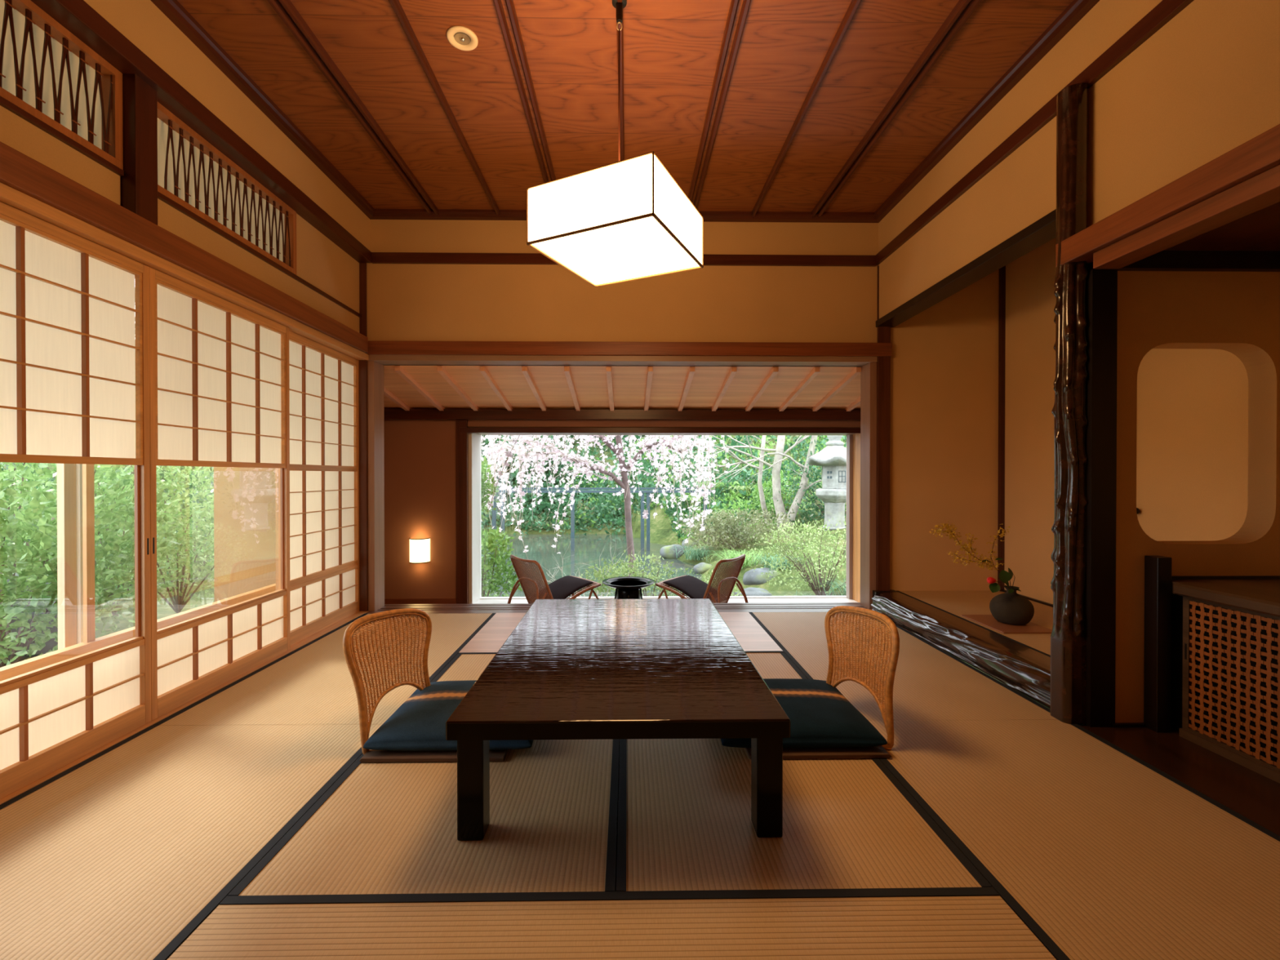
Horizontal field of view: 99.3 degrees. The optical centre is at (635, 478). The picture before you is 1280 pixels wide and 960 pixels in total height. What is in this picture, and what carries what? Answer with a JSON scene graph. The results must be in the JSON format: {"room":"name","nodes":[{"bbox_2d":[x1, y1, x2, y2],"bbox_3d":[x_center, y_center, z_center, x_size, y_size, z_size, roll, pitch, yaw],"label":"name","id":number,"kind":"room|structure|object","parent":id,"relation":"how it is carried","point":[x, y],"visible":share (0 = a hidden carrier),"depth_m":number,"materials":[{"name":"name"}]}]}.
{"room":"traditional dwelling","nodes":[
{"label":"traditional dwelling","id":0,"kind":"room"},
{"bbox_2d":[0,105,359,332],"bbox_3d":[-2.018,-1.289,1.187,0.080,0.595,5.650,0,0,-1],"label":"wall","id":1,"kind":"structure","parent":0,"point":[320,262],"depth_m":2.74,"materials":[{"name":"paint"}]},
{"bbox_2d":[0,0,123,169],"bbox_3d":[-2.006,-1.377,1.634,0.058,0.376,0.944,0,0,-1],"label":"screen","id":2,"kind":"object","parent":1,"relation":"attached to","point":[46,71],"visible":0.97,"depth_m":1.89,"materials":[{"name":"brown wood"}]},
{"bbox_2d":[120,73,157,225],"bbox_3d":[-2.000,-1.287,2.158,0.125,0.570,0.100,0,0,-1],"label":"trim","id":3,"kind":"structure","parent":1,"relation":"attached to","point":[139,184],"depth_m":2.13,"materials":[{"name":"red wood"}]},
{"bbox_2d":[0,95,361,317],"bbox_3d":[-1.991,-1.176,1.188,0.055,0.022,5.650,0,0,-1],"label":"trim","id":4,"kind":"structure","parent":1,"relation":"attached to","point":[6,104],"depth_m":2.28,"materials":[{"name":"red wood"}]},
{"bbox_2d":[0,141,368,352],"bbox_3d":[-1.969,-0.951,1.147,0.158,0.112,5.565,0,0,-1],"label":"trim","id":5,"kind":"structure","parent":1,"relation":"attached to","point":[19,171],"depth_m":2.12,"materials":[{"name":"brown wood"}]},
{"bbox_2d":[157,102,296,275],"bbox_3d":[-2.022,-1.383,2.710,0.058,0.376,1.005,0,0,-1],"label":"screen","id":6,"kind":"object","parent":1,"relation":"attached to","point":[193,173],"visible":0.88,"depth_m":2.65,"materials":[{"name":"brown wood"}]},
{"bbox_2d":[83,0,370,250],"bbox_3d":[-1.992,-1.807,1.235,0.175,0.400,5.750,0,0,-1],"label":"wall","id":7,"kind":"structure","parent":0,"point":[141,22],"depth_m":2.54,"materials":[{"name":"paint"}]},
{"bbox_2d":[31,0,371,262],"bbox_3d":[-1.967,-1.603,1.171,0.162,0.080,5.620,0,0,-1],"label":"trim","id":8,"kind":"structure","parent":7,"relation":"attached to","point":[80,19],"depth_m":2.34,"materials":[{"name":"red wood"}]},
{"bbox_2d":[150,0,374,219],"bbox_3d":[-1.874,-1.913,1.176,0.058,0.052,5.630,0,0,-1],"label":"trim","id":9,"kind":"structure","parent":7,"relation":"attached to","point":[173,10],"depth_m":2.68,"materials":[{"name":"red wood"}]},
{"bbox_2d":[1,220,675,366],"bbox_3d":[0.021,-1.501,1.892,6.700,1.260,7.600,0,0,-1],"label":"roof","id":10,"kind":"structure","parent":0,"point":[2,220],"depth_m":4.27,"materials":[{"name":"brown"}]},
{"bbox_2d":[57,244,76,649],"bbox_3d":[-2.446,0.087,2.339,0.030,2.600,0.050,0,0,-1],"label":"trim","id":11,"kind":"structure","parent":10,"relation":"attached to","point":[66,473],"depth_m":2.33,"materials":[{"name":"brown wood"}]},
{"bbox_2d":[213,219,999,601],"bbox_3d":[-0.137,-0.274,4.112,5.950,3.500,0.170,0,0,-1],"label":"wall","id":12,"kind":"structure","parent":0,"point":[406,302],"depth_m":4.04,"materials":[{"name":"paint"}]},
{"bbox_2d":[0,610,368,804],"bbox_3d":[-2.031,1.016,1.190,0.215,0.054,5.630,0,0,-1],"label":"trim","id":13,"kind":"structure","parent":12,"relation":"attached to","point":[317,635],"depth_m":2.28,"materials":[{"name":"brown wood"}]},
{"bbox_2d":[0,201,151,799],"bbox_3d":[-1.971,0.066,1.748,0.031,1.841,0.910,0,0,-1],"label":"screen","id":14,"kind":"object","parent":13,"relation":"on","point":[74,375],"visible":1,"depth_m":1.91,"materials":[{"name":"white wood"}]},
{"bbox_2d":[149,266,290,720],"bbox_3d":[-1.985,0.060,2.658,0.031,1.841,0.910,0,0,-1],"label":"screen","id":15,"kind":"object","parent":13,"relation":"on","point":[219,380],"visible":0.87,"depth_m":2.56,"materials":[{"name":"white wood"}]},
{"bbox_2d":[275,330,359,645],"bbox_3d":[-2.035,0.055,3.543,0.030,1.841,0.914,0,0,-1],"label":"screen","id":16,"kind":"object","parent":13,"relation":"on","point":[324,389],"visible":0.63,"depth_m":3.53,"materials":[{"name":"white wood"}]},
{"bbox_2d":[358,262,368,611],"bbox_3d":[-2.016,-0.278,4.038,0.090,2.610,0.100,0,0,-1],"label":"trim","id":17,"kind":"structure","parent":12,"relation":"attached to","point":[363,433],"depth_m":3.99,"materials":[{"name":"brown wood"}]},
{"bbox_2d":[367,360,384,611],"bbox_3d":[-1.948,0.079,4.089,0.048,1.896,0.165,0,0,-1],"label":"trim","id":18,"kind":"structure","parent":12,"relation":"attached to","point":[375,428],"depth_m":4.03,"materials":[{"name":"brown wood"}]},
{"bbox_2d":[365,602,866,613],"bbox_3d":[-0.081,1.127,4.118,3.762,0.300,0.295,0,0,-1],"label":"trim","id":19,"kind":"structure","parent":12,"relation":"attached to","point":[731,606],"depth_m":4.12,"materials":[{"name":"brown wood"}]},
{"bbox_2d":[368,355,877,366],"bbox_3d":[-0.082,-0.890,4.105,3.760,0.042,0.178,0,0,-1],"label":"trim","id":20,"kind":"structure","parent":12,"relation":"attached to","point":[408,360],"depth_m":4.04,"materials":[{"name":"brown wood"}]},
{"bbox_2d":[371,252,876,266],"bbox_3d":[-0.070,-1.617,4.014,3.718,0.076,0.032,0,0,-1],"label":"trim","id":21,"kind":"structure","parent":12,"relation":"attached to","point":[376,257],"depth_m":4.00,"materials":[{"name":"red wood"}]},
{"bbox_2d":[370,208,878,222],"bbox_3d":[-0.068,-1.929,3.990,3.755,0.052,0.058,0,0,-1],"label":"trim","id":22,"kind":"structure","parent":12,"relation":"attached to","point":[379,214],"depth_m":3.98,"materials":[{"name":"red wood"}]},
{"bbox_2d":[366,340,892,356],"bbox_3d":[-0.031,-0.958,4.015,3.860,0.098,0.040,0,0,-1],"label":"trim","id":23,"kind":"structure","parent":12,"relation":"attached to","point":[375,348],"depth_m":4.00,"materials":[{"name":"brown wood"}]},
{"bbox_2d":[860,362,876,609],"bbox_3d":[1.775,0.078,4.145,0.050,1.896,0.165,0,0,-1],"label":"trim","id":24,"kind":"structure","parent":12,"relation":"attached to","point":[868,371],"depth_m":4.10,"materials":[{"name":"brown wood"}]},
{"bbox_2d":[875,326,890,591],"bbox_3d":[1.847,-0.058,4.089,0.093,2.170,0.098,0,0,-1],"label":"trim","id":25,"kind":"structure","parent":12,"relation":"attached to","point":[883,363],"depth_m":4.04,"materials":[{"name":"brown wood"}]},
{"bbox_2d":[997,265,1005,591],"bbox_3d":[2.744,-0.388,4.075,0.030,2.470,0.030,0,0,-1],"label":"trim","id":26,"kind":"structure","parent":12,"relation":"attached to","point":[1002,300],"depth_m":4.06,"materials":[{"name":"red wood"}]},
{"bbox_2d":[615,739,620,891],"bbox_3d":[-0.163,1.078,1.204,3.910,0.070,5.600,0,0,-1],"label":"floor","id":27,"kind":"structure","parent":0,"point":[620,740],"depth_m":1.62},
{"bbox_2d":[0,724,382,959],"bbox_3d":[-1.446,1.017,1.274,0.948,0.052,1.818,0,0,-1],"label":"mat","id":28,"kind":"object","parent":27,"relation":"on","point":[123,853],"visible":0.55,"depth_m":1.53,"materials":[{"name":"beige wicker"}]},
{"bbox_2d":[153,613,495,725],"bbox_3d":[-1.473,1.006,3.065,0.948,0.052,1.761,0,0,-1],"label":"mat","id":29,"kind":"object","parent":27,"relation":"on","point":[312,684],"visible":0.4,"depth_m":2.54,"materials":[{"name":"beige wicker"}]},
{"bbox_2d":[227,653,619,895],"bbox_3d":[-0.523,1.012,2.184,0.922,0.052,1.766,0,0,-1],"label":"mat","id":30,"kind":"object","parent":27,"relation":"on","point":[380,828],"visible":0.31,"depth_m":1.53,"materials":[{"name":"beige wicker"}]},
{"bbox_2d":[342,608,508,762],"bbox_3d":[-0.752,0.752,2.152,0.580,0.476,0.522,0,0,-1],"label":"chair","id":31,"kind":"object","parent":30,"relation":"on","point":[366,714],"visible":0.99,"depth_m":2.06,"materials":[{"name":"wicker"}]},
{"bbox_2d":[363,680,533,751],"bbox_3d":[-0.663,0.925,2.182,0.590,0.089,0.548,0,0,-1],"label":"floor cushion","id":32,"kind":"object","parent":31,"relation":"on","point":[419,724],"visible":0.48,"depth_m":1.98,"materials":[{"name":"fabric"}]},
{"bbox_2d":[445,598,790,840],"bbox_3d":[-0.054,0.813,2.158,0.917,0.350,1.429,0,0,-1],"label":"table","id":33,"kind":"object","parent":30,"relation":"on","point":[570,668],"visible":1,"depth_m":1.63,"materials":[{"name":"black paint"}]},
{"bbox_2d":[167,887,1056,959],"bbox_3d":[-0.045,1.019,0.846,1.838,0.052,0.920,0,0,-1],"label":"mat","id":34,"kind":"object","parent":27,"relation":"on","point":[925,923],"visible":1,"depth_m":1.21,"materials":[{"name":"beige wicker"}]},
{"bbox_2d":[459,612,782,652],"bbox_3d":[-0.085,1.003,3.522,1.836,0.053,0.889,0,0,-1],"label":"mat","id":35,"kind":"object","parent":27,"relation":"on","point":[750,635],"visible":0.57,"depth_m":3.43,"materials":[{"name":"wicker"}]},
{"bbox_2d":[616,652,991,891],"bbox_3d":[0.397,1.011,2.198,0.914,0.052,1.766,0,0,-1],"label":"mat","id":36,"kind":"object","parent":27,"relation":"on","point":[685,823],"visible":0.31,"depth_m":1.54,"materials":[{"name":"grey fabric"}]},
{"bbox_2d":[745,605,899,759],"bbox_3d":[0.677,0.752,2.174,0.559,0.476,0.522,0,0,-1],"label":"chair","id":37,"kind":"object","parent":36,"relation":"on","point":[884,700],"visible":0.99,"depth_m":2.10,"materials":[{"name":"wicker"}]},
{"bbox_2d":[720,678,887,747],"bbox_3d":[0.597,0.924,2.201,0.590,0.090,0.548,0,0,-1],"label":"floor cushion","id":38,"kind":"object","parent":37,"relation":"on","point":[820,715],"visible":0.62,"depth_m":2.02,"materials":[{"name":"fabric"}]},
{"bbox_2d":[748,612,1056,720],"bbox_3d":[1.301,1.006,3.107,0.918,0.052,1.761,0,0,-1],"label":"mat","id":39,"kind":"object","parent":27,"relation":"on","point":[931,682],"visible":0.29,"depth_m":2.65,"materials":[{"name":"beige wicker"}]},
{"bbox_2d":[1050,82,1088,724],"bbox_3d":[1.786,-0.298,2.230,0.126,2.570,0.128,0,0,30],"label":"post","id":40,"kind":"object","parent":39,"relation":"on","point":[1068,639],"visible":0.94,"depth_m":2.19,"materials":[{"name":"wood"}]},
{"bbox_2d":[869,719,1279,959],"bbox_3d":[1.328,1.016,1.316,0.918,0.052,1.818,0,0,-1],"label":"mat","id":41,"kind":"object","parent":27,"relation":"on","point":[1102,853],"visible":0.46,"depth_m":1.49,"materials":[{"name":"beige wicker"}]},
{"bbox_2d":[383,419,860,598],"bbox_3d":[-0.082,0.274,5.436,6.600,2.110,0.370,0,0,-1],"label":"wall","id":42,"kind":"structure","parent":0,"point":[420,455],"depth_m":5.22,"materials":[{"name":"brown paint"}]},
{"bbox_2d":[408,537,430,564],"bbox_3d":[-2.063,0.682,5.168,0.194,0.234,0.103,0,0,-1],"label":"wall lamp","id":43,"kind":"object","parent":42,"relation":"attached to","point":[420,548],"visible":1,"depth_m":5.13,"materials":[{"name":"paper"}]},
{"bbox_2d":[384,598,456,604],"bbox_3d":[-2.529,1.210,5.212,1.700,0.120,0.015,0,0,-1],"label":"baseboard","id":44,"kind":"structure","parent":42,"relation":"attached to","point":[387,601],"depth_m":5.21,"materials":[{"name":"brown wood"}]},
{"bbox_2d":[455,419,468,604],"bbox_3d":[-1.661,0.353,5.223,0.105,1.835,0.050,0,0,-1],"label":"trim","id":45,"kind":"structure","parent":42,"relation":"attached to","point":[462,438],"depth_m":5.20,"materials":[{"name":"brown wood"}]},
{"bbox_2d":[383,408,860,420],"bbox_3d":[-0.079,-0.612,5.206,6.600,0.095,0.080,0,0,-1],"label":"trim","id":46,"kind":"structure","parent":42,"relation":"attached to","point":[388,414],"depth_m":5.16,"materials":[{"name":"red wood"}]},
{"bbox_2d":[459,427,860,433],"bbox_3d":[0.281,-0.465,5.245,3.920,0.050,0.055,0,0,-1],"label":"trim","id":47,"kind":"structure","parent":42,"relation":"attached to","point":[469,430],"depth_m":5.22,"materials":[{"name":"red wood"}]},
{"bbox_2d":[468,426,860,604],"bbox_3d":[0.320,0.414,5.464,3.875,1.830,0.408,0,0,-1],"label":"window","id":48,"kind":"structure","parent":42,"relation":"in","point":[853,440],"depth_m":5.44,"materials":[{"name":"white glass"}]},
{"bbox_2d":[383,365,862,411],"bbox_3d":[-0.071,-0.746,4.715,6.600,0.243,1.080,0,0,-1],"label":"ceiling","id":49,"kind":"structure","parent":0,"point":[406,388],"depth_m":4.63,"materials":[{"name":"brown wood"}]},
{"bbox_2d":[177,0,1073,217],"bbox_3d":[-0.049,-1.945,1.238,4.060,0.084,5.900,0,0,-1],"label":"ceiling","id":50,"kind":"structure","parent":0,"point":[813,106],"depth_m":2.69,"materials":[{"name":"red wood"}]},
{"bbox_2d":[446,25,478,50],"bbox_3d":[-0.762,-1.937,2.398,0.134,0.018,0.134,0,0,-1],"label":"recessed light","id":51,"kind":"object","parent":50,"relation":"in","point":[460,41],"visible":1,"depth_m":2.39,"materials":[{"name":"metal"}]},
{"bbox_2d":[526,0,703,287],"bbox_3d":[-0.063,-1.418,2.195,0.542,1.048,0.530,0,0,26],"label":"pendant lamp","id":52,"kind":"object","parent":50,"relation":"hanging from","point":[628,220],"visible":1,"depth_m":2.04,"materials":[{"name":"white"}]},
{"bbox_2d":[899,590,1053,655],"bbox_3d":[2.362,0.939,3.186,0.820,0.185,1.810,0,0,-1],"label":"floor","id":53,"kind":"structure","parent":0,"point":[957,603],"depth_m":3.56,"materials":[{"name":"wood"}]},
{"bbox_2d":[871,591,1050,709],"bbox_3d":[1.847,0.911,3.143,0.211,0.142,1.750,0,0,-1],"label":"log","id":54,"kind":"object","parent":53,"relation":"attached to","point":[1026,670],"visible":0.91,"depth_m":2.89,"materials":[{"name":"wood"}]},
{"bbox_2d":[960,614,1052,633],"bbox_3d":[2.165,0.843,3.168,0.305,0.007,0.380,0,0,-1],"label":"display board","id":55,"kind":"object","parent":53,"relation":"on","point":[988,620],"visible":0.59,"depth_m":3.09,"materials":[{"name":"brown paint"}]},
{"bbox_2d":[989,586,1034,624],"bbox_3d":[2.197,0.736,3.178,0.216,0.207,0.216,0,0,-1],"label":"vase","id":56,"kind":"object","parent":55,"relation":"on","point":[1012,608],"visible":0.83,"depth_m":3.11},
{"bbox_2d":[928,520,1021,593],"bbox_3d":[1.966,0.448,3.134,0.539,0.416,0.136,0,0,-1],"label":"flower arrangement","id":57,"kind":"object","parent":56,"relation":"on","point":[1005,576],"visible":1,"depth_m":3.13,"materials":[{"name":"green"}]},
{"bbox_2d":[878,0,1279,318],"bbox_3d":[1.901,-1.477,1.240,0.100,1.060,5.640,0,0,-1],"label":"wall","id":58,"kind":"structure","parent":0,"point":[1206,84],"depth_m":2.08,"materials":[{"name":"paint"}]},
{"bbox_2d":[875,208,1056,327],"bbox_3d":[1.873,-1.146,3.137,0.140,0.047,1.830,0,0,-1],"label":"trim","id":59,"kind":"structure","parent":58,"relation":"attached to","point":[1043,230],"depth_m":2.92,"materials":[{"name":"black wood"}]},
{"bbox_2d":[874,0,1099,222],"bbox_3d":[1.822,-1.913,1.232,0.058,0.052,5.630,0,0,-1],"label":"trim","id":60,"kind":"structure","parent":58,"relation":"attached to","point":[1075,11],"depth_m":2.69,"materials":[{"name":"red wood"}]},
{"bbox_2d":[875,0,1194,264],"bbox_3d":[1.854,-1.611,1.234,0.055,0.072,5.630,0,0,-1],"label":"trim","id":61,"kind":"structure","parent":58,"relation":"attached to","point":[1164,11],"depth_m":2.41,"materials":[{"name":"red wood"}]},
{"bbox_2d":[1055,124,1279,267],"bbox_3d":[1.815,-0.908,0.335,0.104,0.097,3.825,0,0,-1],"label":"trim","id":62,"kind":"structure","parent":58,"relation":"attached to","point":[1260,153],"depth_m":1.74,"materials":[{"name":"brown wood"}]},
{"bbox_2d":[1093,164,1279,268],"bbox_3d":[1.844,-0.829,0.261,0.105,0.061,3.675,0,0,-1],"label":"trim","id":63,"kind":"structure","parent":58,"relation":"attached to","point":[1259,192],"depth_m":1.74,"materials":[{"name":"brown wood"}]},
{"bbox_2d":[1004,237,1248,604],"bbox_3d":[2.841,-0.357,1.266,0.080,2.800,5.650,0,0,-1],"label":"wall","id":64,"kind":"structure","parent":0,"point":[1192,427],"depth_m":2.94,"materials":[{"name":"paint"}]},
{"bbox_2d":[1080,725,1279,835],"bbox_3d":[2.312,1.023,0.311,1.008,0.050,3.740,0,0,-1],"label":"floor","id":65,"kind":"structure","parent":0,"point":[1255,797],"depth_m":1.85,"materials":[{"name":"wood"}]},
{"bbox_2d":[1143,555,1279,783],"bbox_3d":[2.427,0.654,0.809,0.753,0.682,2.738,0,0,-1],"label":"base cabinet","id":66,"kind":"object","parent":65,"relation":"on","point":[1211,654],"visible":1,"depth_m":1.99,"materials":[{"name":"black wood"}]},
{"bbox_2d":[1115,271,1279,722],"bbox_3d":[2.347,0.080,2.226,0.880,1.815,0.100,0,0,-1],"label":"wall partition","id":67,"kind":"structure","parent":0,"point":[1237,313],"depth_m":2.17,"materials":[{"name":"paint"}]},
{"bbox_2d":[1079,269,1117,727],"bbox_3d":[1.859,0.090,2.226,0.100,1.835,0.135,0,0,-1],"label":"square post","id":68,"kind":"object","parent":67,"relation":"attached to","point":[1101,286],"visible":0.57,"depth_m":2.16,"materials":[{"name":"black wood"}]},
{"bbox_2d":[1087,250,1279,271],"bbox_3d":[2.312,-0.863,2.215,0.950,0.070,0.150,0,0,-1],"label":"trim","id":69,"kind":"structure","parent":67,"relation":"on","point":[1163,260],"depth_m":2.14,"materials":[{"name":"black wood"}]},
{"bbox_2d":[1164,201,1279,251],"bbox_3d":[2.341,-0.909,0.295,0.950,0.045,3.730,0,0,-1],"label":"ceiling","id":70,"kind":"structure","parent":0,"point":[1259,230],"depth_m":2.01,"materials":[{"name":"red wood"}]},
{"bbox_3d":[-0.071,1.303,4.732,6.600,0.060,1.050,0,0,-1],"label":"floor","id":71,"kind":"structure","parent":0,"visible":0},
{"bbox_2d":[507,554,600,603],"bbox_3d":[-0.710,0.967,4.832,0.770,0.598,0.530,0,0,-39],"label":"rattan chair","id":72,"kind":"object","parent":71,"relation":"on","point":[521,572],"visible":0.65,"depth_m":4.69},
{"bbox_2d":[540,575,593,599],"bbox_3d":[-0.647,0.989,4.883,0.370,0.159,0.430,0,0,-39],"label":"seat cushion","id":73,"kind":"object","parent":72,"relation":"on","point":[562,588],"visible":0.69,"depth_m":4.82,"materials":[{"name":"black fabric"}]},
{"bbox_2d":[602,576,654,599],"bbox_3d":[-0.062,1.096,4.886,0.472,0.352,0.472,0,0,-1],"label":"side table","id":74,"kind":"object","parent":71,"relation":"on","point":[626,587],"visible":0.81,"depth_m":4.82,"materials":[{"name":"black paint"}]},
{"bbox_2d":[602,576,654,589],"bbox_3d":[-0.062,0.941,4.885,0.472,0.042,0.472,0,0,-1],"label":"tabletop","id":75,"kind":"object","parent":74,"relation":"on","point":[621,582],"depth_m":4.90,"materials":[{"name":"black paint"}]},
{"bbox_2d":[655,554,748,603],"bbox_3d":[0.583,0.967,4.852,0.770,0.598,0.530,0,0,37],"label":"rattan chair","id":76,"kind":"object","parent":71,"relation":"on","point":[736,563],"visible":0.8,"depth_m":4.71,"materials":[{"name":"wicker"}]},
{"bbox_2d":[662,575,721,598],"bbox_3d":[0.520,0.989,4.900,0.370,0.159,0.430,0,0,37],"label":"seat cushion","id":77,"kind":"object","parent":76,"relation":"on","point":[692,587],"visible":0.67,"depth_m":4.84,"materials":[{"name":"black fabric"}]},
{"bbox_3d":[-1.993,-0.264,-0.169,0.130,2.630,2.925,0,0,-1],"label":"wall","id":78,"kind":"structure","parent":0,"visible":0},
{"bbox_2d":[0,182,368,360],"bbox_3d":[-1.991,-0.874,1.180,0.155,0.042,5.630,0,0,-1],"label":"trim","id":79,"kind":"structure","parent":78,"relation":"attached to","point":[10,196],"depth_m":2.18,"materials":[{"name":"brown wood"}]},
{"bbox_3d":[-2.208,-1.122,1.185,0.260,0.130,5.650,0,0,-1],"label":"wall","id":80,"kind":"structure","parent":0,"visible":0},
{"bbox_2d":[0,463,317,681],"bbox_3d":[-2.338,0.017,1.490,0.180,2.150,5.050,0,0,-1],"label":"window","id":81,"kind":"structure","parent":80,"relation":"in","point":[86,642],"depth_m":2.29,"materials":[{"name":"brown wood"}]},
{"label":"outside","id":82,"kind":"structure","parent":0,"visible":0},
{"bbox_2d":[1,339,999,681],"bbox_3d":[-0.355,-4.555,23.472,52.000,14.568,53.000,0,0,-1],"label":"ground","id":83,"kind":"structure","parent":82,"point":[661,532],"depth_m":12.12,"materials":[{"name":"plant"}]},
{"bbox_2d":[0,569,57,661],"bbox_3d":[-5.090,1.083,4.277,1.077,0.831,0.910,0,0,-1],"label":"bush","id":84,"kind":"object","parent":83,"relation":"on","point":[51,642],"visible":0.06,"depth_m":4.25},
{"bbox_2d":[0,462,186,667],"bbox_3d":[-4.406,0.357,3.902,1.728,2.146,1.844,0,0,-1],"label":"bush","id":85,"kind":"object","parent":83,"relation":"on","point":[43,537],"visible":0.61,"depth_m":3.81,"materials":[{"name":"green plant"}]},
{"bbox_2d":[0,316,213,587],"bbox_3d":[-8.100,-0.704,7.447,4.544,4.557,5.375,0,0,42],"label":"tree","id":86,"kind":"object","parent":83,"relation":"on","point":[166,490],"visible":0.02,"depth_m":7.97,"materials":[{"name":"green plant"}]},
{"bbox_2d":[0,462,213,624],"bbox_3d":[-5.421,0.141,5.633,1.890,2.650,2.218,0,0,39],"label":"bush","id":87,"kind":"object","parent":83,"relation":"on","point":[168,579],"visible":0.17,"depth_m":5.64,"materials":[{"name":"green plant"}]},
{"bbox_2d":[25,462,213,565],"bbox_3d":[-7.622,-0.643,10.262,5.001,4.872,5.567,0,0,21],"label":"tree","id":88,"kind":"object","parent":83,"relation":"on","point":[186,470],"visible":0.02,"depth_m":9.48,"materials":[{"name":"green plant"}]},
{"bbox_2d":[49,465,214,613],"bbox_3d":[-5.139,0.613,6.029,2.389,1.740,1.621,0,0,-1],"label":"bush","id":89,"kind":"object","parent":83,"relation":"on","point":[178,602],"visible":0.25,"depth_m":5.94,"materials":[{"name":"green plant"}]},
{"bbox_2d":[480,455,499,521],"bbox_3d":[-1.880,0.684,6.273,0.617,1.965,0.812,0,0,-1],"label":"leafy branch","id":90,"kind":"object","parent":83,"relation":"on","point":[484,486],"visible":0.17,"depth_m":6.25,"materials":[{"name":"green plant"}]},
{"bbox_2d":[480,527,522,596],"bbox_3d":[-1.725,1.148,6.553,0.854,1.142,0.753,0,0,12],"label":"leafy bush","id":91,"kind":"object","parent":83,"relation":"on","point":[490,538],"visible":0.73,"depth_m":6.50,"materials":[{"name":"green plant"}]},
{"bbox_2d":[481,435,578,507],"bbox_3d":[-4.998,0.257,22.400,5.412,4.086,2.965,0,0,-1],"label":"evergreen tree","id":92,"kind":"object","parent":83,"relation":"on","point":[560,465],"visible":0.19,"depth_m":22.08,"materials":[{"name":"green plant"}]},
{"bbox_2d":[480,435,731,576],"bbox_3d":[-0.662,-0.340,7.810,3.958,5.797,5.302,0,0,-1],"label":"cherry","id":93,"kind":"object","parent":83,"relation":"on","point":[668,441],"visible":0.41,"depth_m":8.01,"materials":[{"name":"pink plant"}]},
{"bbox_2d":[579,549,701,596],"bbox_3d":[0.079,1.341,7.048,1.709,0.852,0.753,0,0,-1],"label":"bush","id":94,"kind":"object","parent":83,"relation":"on","point":[596,574],"visible":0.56,"depth_m":7.04,"materials":[{"name":"green plant"}]},
{"bbox_2d":[480,435,846,562],"bbox_3d":[2.200,-3.680,28.417,35.790,12.995,32.077,0,0,-1],"label":"trees","id":95,"kind":"object","parent":83,"relation":"on","point":[606,505],"visible":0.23,"depth_m":20.87,"materials":[{"name":"green plant"}]},
{"bbox_2d":[688,435,770,525],"bbox_3d":[2.235,-0.336,15.684,3.091,3.543,1.919,0,0,24],"label":"bare tree","id":96,"kind":"object","parent":83,"relation":"on","point":[760,468],"visible":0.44,"depth_m":15.80,"materials":[{"name":"grey plant"}]},
{"bbox_2d":[678,506,796,551],"bbox_3d":[2.477,1.317,13.680,3.035,1.227,1.950,0,0,-1],"label":"round bush","id":97,"kind":"object","parent":83,"relation":"on","point":[718,522],"visible":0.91,"depth_m":13.34,"materials":[{"name":"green plant"}]},
{"bbox_2d":[687,435,825,528],"bbox_3d":[2.972,-0.476,14.976,4.323,4.294,2.712,0,0,22],"label":"bare tree","id":98,"kind":"object","parent":83,"relation":"on","point":[779,506],"visible":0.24,"depth_m":14.97,"materials":[{"name":"grey plant"}]},
{"bbox_2d":[742,567,781,585],"bbox_3d":[2.459,1.956,10.431,0.785,0.467,0.556,0,0,-1],"label":"rock","id":99,"kind":"object","parent":83,"relation":"on","point":[750,577],"visible":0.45,"depth_m":10.27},
{"bbox_2d":[704,435,822,526],"bbox_3d":[3.784,-0.178,14.419,4.195,3.634,1.104,0,0,-18],"label":"bare tree","id":100,"kind":"object","parent":83,"relation":"on","point":[800,494],"visible":0.71,"depth_m":14.79,"materials":[{"name":"grey plant"}]},
{"bbox_2d":[748,470,814,519],"bbox_3d":[4.437,0.651,16.354,1.922,1.860,1.259,0,0,-1],"label":"round bush","id":101,"kind":"object","parent":83,"relation":"on","point":[765,485],"visible":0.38,"depth_m":16.28,"materials":[{"name":"green plant"}]},
{"bbox_2d":[748,517,846,595],"bbox_3d":[2.896,1.274,8.659,2.162,1.412,1.296,0,0,-1],"label":"bush","id":102,"kind":"object","parent":83,"relation":"on","point":[819,590],"visible":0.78,"depth_m":8.64,"materials":[{"name":"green plant"}]},
{"bbox_2d":[773,439,846,525],"bbox_3d":[5.335,0.387,15.052,2.972,2.978,1.751,0,0,-1],"label":"round bush","id":103,"kind":"object","parent":83,"relation":"on","point":[814,498],"visible":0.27,"depth_m":14.97,"materials":[{"name":"green plant"}]},
{"bbox_2d":[806,435,846,530],"bbox_3d":[4.937,0.238,13.478,1.382,3.070,1.382,0,0,-1],"label":"stone lantern","id":104,"kind":"object","parent":83,"relation":"on","point":[833,458],"visible":0.66,"depth_m":13.24,"materials":[{"name":"stone"}]},
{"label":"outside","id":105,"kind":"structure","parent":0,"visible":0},
{"bbox_2d":[480,533,734,596],"bbox_3d":[-3.963,2.120,14.104,16.500,0.001,14.700,0,0,-1],"label":"pond","id":106,"kind":"structure","parent":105,"point":[588,548],"depth_m":14.99,"materials":[{"name":"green liquid"}]},
{"bbox_2d":[490,487,712,551],"bbox_3d":[-1.201,1.345,16.652,6.900,2.120,1.480,0,0,-1],"label":"pergola","id":107,"kind":"object","parent":106,"relation":"in","point":[494,512],"visible":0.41,"depth_m":15.96,"materials":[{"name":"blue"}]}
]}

